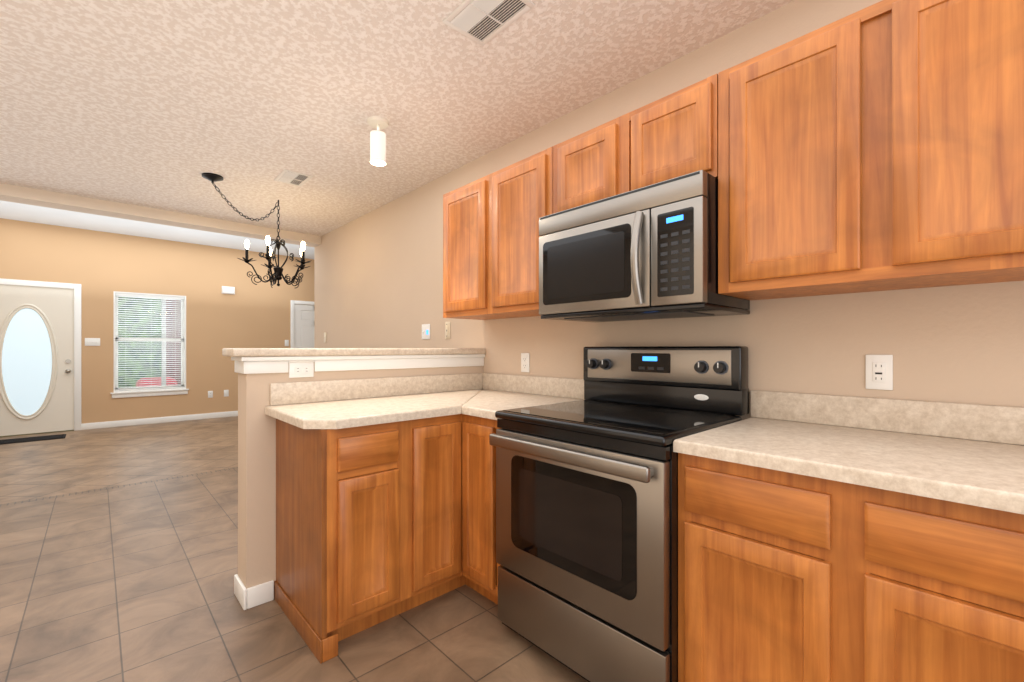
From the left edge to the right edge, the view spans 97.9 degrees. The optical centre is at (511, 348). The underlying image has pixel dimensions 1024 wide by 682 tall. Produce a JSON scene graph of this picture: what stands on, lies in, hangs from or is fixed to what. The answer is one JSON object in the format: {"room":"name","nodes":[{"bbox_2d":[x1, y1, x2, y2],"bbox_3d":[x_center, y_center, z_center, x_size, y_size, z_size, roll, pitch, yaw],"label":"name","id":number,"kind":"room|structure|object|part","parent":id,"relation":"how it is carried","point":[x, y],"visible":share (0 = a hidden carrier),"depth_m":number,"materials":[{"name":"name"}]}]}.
{"room":"kitchen","nodes":[
{"label":"kitchen","id":0,"kind":"room"},
{"bbox_2d":[0,218,313,423],"bbox_3d":[-5.127,-0.277,7.614,6.120,2.920,0.130,0,0,-43],"label":"wall","id":1,"kind":"structure","parent":0,"point":[100,267],"depth_m":7.14,"materials":[{"name":"beige paint"}]},
{"bbox_2d":[0,278,80,435],"bbox_3d":[-6.656,0.126,6.132,1.062,2.115,0.192,0,0,-43],"label":"front door","id":2,"kind":"structure","parent":1,"relation":"in","point":[40,356],"depth_m":6.19,"materials":[{"name":"beige wood"}]},
{"bbox_2d":[85,338,99,345],"bbox_3d":[-6.160,-0.095,6.551,0.165,0.115,0.013,0,0,-43],"label":"light switch","id":3,"kind":"object","parent":1,"relation":"attached to","point":[92,341],"visible":1,"depth_m":6.55,"materials":[{"name":"white plastic"}]},
{"bbox_2d":[110,291,188,397],"bbox_3d":[-5.702,-0.057,7.050,0.960,1.610,0.160,0,0,-43],"label":"window","id":4,"kind":"structure","parent":1,"relation":"in","point":[143,392],"depth_m":7.05,"materials":[{"name":"white"}]},
{"bbox_2d":[115,293,183,390],"bbox_3d":[-5.694,-0.100,7.041,0.846,1.481,0.054,0,0,-43],"label":"window blinds","id":5,"kind":"object","parent":4,"relation":"attached to","point":[151,297],"visible":0.98,"depth_m":7.02,"materials":[{"name":"white plastic"}]},
{"bbox_2d":[81,411,237,429],"bbox_3d":[-5.211,1.137,7.435,2.840,0.092,0.012,0,0,-43],"label":"baseboard","id":6,"kind":"structure","parent":1,"relation":"attached to","point":[107,424],"depth_m":7.03,"materials":[{"name":"white wood"}]},
{"bbox_2d":[208,391,212,397],"bbox_3d":[-5.099,0.776,7.543,0.070,0.115,0.008,0,0,-43],"label":"electrical outlet","id":7,"kind":"object","parent":1,"relation":"attached to","point":[210,394],"visible":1,"depth_m":7.54,"materials":[{"name":"white plastic"}]},
{"bbox_2d":[224,390,228,396],"bbox_3d":[-4.929,0.772,7.698,0.070,0.115,0.013,0,0,-43],"label":"electrical outlet","id":8,"kind":"object","parent":1,"relation":"attached to","point":[226,392],"visible":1,"depth_m":7.70,"materials":[{"name":"white plastic"}]},
{"bbox_2d":[222,286,234,293],"bbox_3d":[-4.895,-1.007,7.707,0.195,0.130,0.048,0,0,-43],"label":"door chime","id":9,"kind":"object","parent":1,"relation":"attached to","point":[227,290],"visible":1,"depth_m":7.69,"materials":[{"name":"white plastic"}]},
{"bbox_2d":[291,300,313,347],"bbox_3d":[-3.822,0.137,8.724,0.948,2.093,0.107,0,0,-43],"label":"hall door","id":10,"kind":"structure","parent":1,"relation":"in","point":[302,326],"depth_m":8.56,"materials":[{"name":"white wood"}]},
{"bbox_2d":[0,200,313,258],"bbox_3d":[-3.937,-1.787,6.337,6.520,0.100,3.760,0,0,-43],"label":"ceiling","id":11,"kind":"structure","parent":0,"point":[37,214],"depth_m":6.46,"materials":[{"name":"white paint"}]},
{"bbox_2d":[0,416,587,681],"bbox_3d":[-1.435,1.233,3.652,6.720,0.100,11.300,0,0,-43],"label":"floor","id":12,"kind":"structure","parent":0,"point":[118,554],"depth_m":2.14,"materials":[{"name":"tile"}]},
{"bbox_2d":[0,434,65,444],"bbox_3d":[-6.301,1.177,5.720,0.820,0.013,0.360,0,0,-43],"label":"doormat","id":13,"kind":"object","parent":12,"relation":"on","point":[32,439],"visible":1,"depth_m":5.75,"materials":[{"name":"black rubber"}]},
{"bbox_2d":[274,413,460,663],"bbox_3d":[-0.666,0.745,2.118,0.670,0.876,0.608,0,0,-43],"label":"base cabinet","id":14,"kind":"object","parent":12,"relation":"on","point":[368,513],"depth_m":1.85,"materials":[{"name":"brown wood"}]},
{"bbox_2d":[265,389,544,432],"bbox_3d":[-0.463,0.287,2.301,1.311,0.038,0.618,0,0,-43],"label":"countertop","id":15,"kind":"structure","parent":14,"relation":"on","point":[311,416],"depth_m":2.05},
{"bbox_2d":[461,397,584,416],"bbox_3d":[-0.116,0.287,2.425,0.638,0.038,0.909,0,0,-43],"label":"countertop","id":16,"kind":"structure","parent":14,"relation":"on","point":[489,408],"depth_m":2.13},
{"bbox_2d":[461,413,499,604],"bbox_3d":[0.084,0.745,2.218,0.627,0.876,0.333,0,0,-43],"label":"base cabinet","id":17,"kind":"object","parent":12,"relation":"on","point":[479,566],"depth_m":2.03,"materials":[{"name":"brown wood"}]},
{"bbox_2d":[489,346,748,681],"bbox_3d":[0.409,0.587,1.775,0.718,1.192,0.754,0,0,-43],"label":"range","id":18,"kind":"object","parent":12,"relation":"on","point":[587,524],"visible":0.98,"depth_m":1.56,"materials":[{"name":"silver metal"}]},
{"bbox_2d":[673,449,1023,681],"bbox_3d":[1.025,0.745,1.209,0.627,0.876,0.911,0,0,-43],"label":"base cabinet","id":19,"kind":"object","parent":12,"relation":"on","point":[828,538],"depth_m":1.05,"materials":[{"name":"brown wood"}]},
{"bbox_2d":[673,417,1023,508],"bbox_3d":[1.168,0.287,1.048,0.638,0.038,1.341,0,0,-43],"label":"countertop","id":20,"kind":"structure","parent":19,"relation":"on","point":[959,466],"depth_m":1.14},
{"bbox_2d":[222,348,485,609],"bbox_3d":[-0.779,0.591,2.544,1.448,1.184,0.235,0,0,-43],"label":"wall","id":21,"kind":"structure","parent":0,"point":[258,370],"depth_m":2.10,"materials":[{"name":"paint"}]},
{"bbox_2d":[289,362,313,377],"bbox_3d":[-1.032,0.105,2.188,0.115,0.075,0.008,0,0,-43],"label":"outlet","id":22,"kind":"object","parent":21,"relation":"attached to","point":[300,369],"visible":1,"depth_m":2.19,"materials":[{"name":"white plastic"}]},
{"bbox_2d":[270,373,480,404],"bbox_3d":[-0.666,0.216,2.522,1.275,0.105,0.019,0,0,-43],"label":"backsplash","id":23,"kind":"structure","parent":21,"relation":"attached to","point":[287,393],"depth_m":2.40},
{"bbox_2d":[0,0,794,235],"bbox_3d":[-1.072,-1.337,1.304,3.850,0.100,7.170,0,0,-43],"label":"ceiling","id":24,"kind":"structure","parent":0,"point":[160,104],"depth_m":2.20,"materials":[{"name":"white paint"}]},
{"bbox_2d":[202,173,309,287],"bbox_3d":[-2.132,-0.913,3.761,0.872,0.748,0.622,0,0,-43],"label":"chandelier","id":25,"kind":"object","parent":24,"relation":"hanging from","point":[278,270],"visible":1,"depth_m":3.81,"materials":[{"name":"black metal"}]},
{"bbox_2d":[274,169,312,186],"bbox_3d":[-1.652,-1.282,3.368,0.195,0.010,0.280,0,0,-43],"label":"ceiling vent","id":26,"kind":"object","parent":24,"relation":"in","point":[293,178],"visible":1,"depth_m":3.36,"materials":[{"name":"beige"}]},
{"bbox_2d":[367,116,388,165],"bbox_3d":[-0.760,-1.169,2.531,0.124,0.234,0.124,0,0,-43],"label":"pendant light","id":27,"kind":"object","parent":24,"relation":"attached to","point":[377,147],"visible":1,"depth_m":2.50,"materials":[{"name":"beige glass"}]},
{"bbox_2d":[443,0,534,45],"bbox_3d":[-0.094,-1.282,1.710,0.205,0.010,0.310,0,0,-43],"label":"ceiling vent","id":28,"kind":"object","parent":24,"relation":"in","point":[482,22],"visible":1,"depth_m":1.72,"materials":[{"name":"beige"}]},
{"bbox_2d":[314,0,1023,419],"bbox_3d":[0.217,-0.277,2.635,0.130,2.920,7.360,0,0,-43],"label":"wall","id":29,"kind":"structure","parent":0,"point":[378,276],"depth_m":1.88,"materials":[{"name":"beige paint"}]},
{"bbox_2d":[0,183,320,246],"bbox_3d":[-3.552,-1.467,4.010,3.510,0.540,0.210,0,0,-43],"label":"header","id":30,"kind":"object","parent":29,"relation":"attached to","point":[35,197],"visible":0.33,"depth_m":4.08,"materials":[{"name":"beige paint"}]},
{"bbox_2d":[324,332,326,342],"bbox_3d":[-2.107,-0.123,5.021,0.013,0.115,0.070,0,0,-43],"label":"light switch","id":31,"kind":"object","parent":29,"relation":"attached to","point":[325,337],"visible":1,"depth_m":5.01,"materials":[{"name":"beige plastic"}]},
{"bbox_2d":[422,324,429,338],"bbox_3d":[-0.676,-0.131,3.487,0.013,0.118,0.118,0,0,-43],"label":"switch","id":32,"kind":"object","parent":29,"relation":"attached to","point":[425,331],"visible":1,"depth_m":3.48,"materials":[{"name":"white plastic"}]},
{"bbox_2d":[445,322,449,338],"bbox_3d":[-0.474,-0.133,3.270,0.012,0.125,0.060,0,0,-43],"label":"jack","id":33,"kind":"object","parent":29,"relation":"attached to","point":[447,330],"visible":1,"depth_m":3.26,"materials":[{"name":"beige plastic"}]},
{"bbox_2d":[443,147,550,319],"bbox_3d":[-0.009,-0.570,2.531,0.337,0.762,0.905,0,0,-43],"label":"upper cabinet","id":34,"kind":"object","parent":29,"relation":"attached to","point":[491,236],"depth_m":2.37,"materials":[{"name":"brown wood"}]},
{"bbox_2d":[521,353,529,371],"bbox_3d":[0.079,0.085,2.680,0.008,0.115,0.070,0,0,-43],"label":"electrical outlet","id":35,"kind":"object","parent":29,"relation":"attached to","point":[525,362],"visible":1,"depth_m":2.68,"materials":[{"name":"white plastic"}]},
{"bbox_2d":[551,73,718,213],"bbox_3d":[0.560,-0.773,1.920,0.337,0.356,0.756,0,0,-43],"label":"upper cabinet","id":36,"kind":"object","parent":29,"relation":"attached to","point":[674,135],"depth_m":1.73,"materials":[{"name":"brown wood"}]},
{"bbox_2d":[539,170,749,321],"bbox_3d":[0.507,-0.360,1.867,0.485,0.461,0.748,0,0,-43],"label":"microwave","id":37,"kind":"object","parent":36,"relation":"attached to","point":[649,252],"visible":0.98,"depth_m":1.66,"materials":[{"name":"silver metal"}]},
{"bbox_3d":[0.453,-0.329,1.615,0.062,0.338,0.030,0,0,-43],"label":"handle","id":38,"kind":"part","parent":37,"relation":"part of","materials":[{"name":"silver metal"}]},
{"bbox_2d":[481,373,1023,444],"bbox_3d":[0.826,0.216,1.869,0.018,0.105,3.008,0,0,-43],"label":"backsplash","id":39,"kind":"structure","parent":29,"relation":"attached to","point":[976,422],"depth_m":1.47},
{"bbox_2d":[715,7,878,299],"bbox_3d":[0.966,-0.570,1.485,0.337,0.762,0.426,0,0,-43],"label":"upper cabinet","id":40,"kind":"object","parent":29,"relation":"attached to","point":[792,178],"depth_m":1.36,"materials":[{"name":"brown wood"}]},
{"bbox_2d":[866,355,892,389],"bbox_3d":[1.208,0.078,1.468,0.009,0.115,0.070,0,0,-43],"label":"outlet","id":41,"kind":"object","parent":29,"relation":"attached to","point":[879,372],"visible":1,"depth_m":1.47,"materials":[{"name":"white plastic"}]},
{"bbox_2d":[867,0,1023,290],"bbox_3d":[1.262,-0.570,1.167,0.337,0.762,0.443,0,0,-43],"label":"upper cabinet","id":42,"kind":"object","parent":29,"relation":"attached to","point":[878,146],"depth_m":1.13,"materials":[{"name":"brown wood"}]},
{"label":"outside","id":43,"kind":"structure","parent":0,"visible":0},
{"bbox_2d":[118,297,180,387],"bbox_3d":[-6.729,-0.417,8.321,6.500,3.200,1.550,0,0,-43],"label":"window pane","id":44,"kind":"object","parent":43,"point":[155,347],"depth_m":8.78,"materials":[{"name":"white"}]}
]}

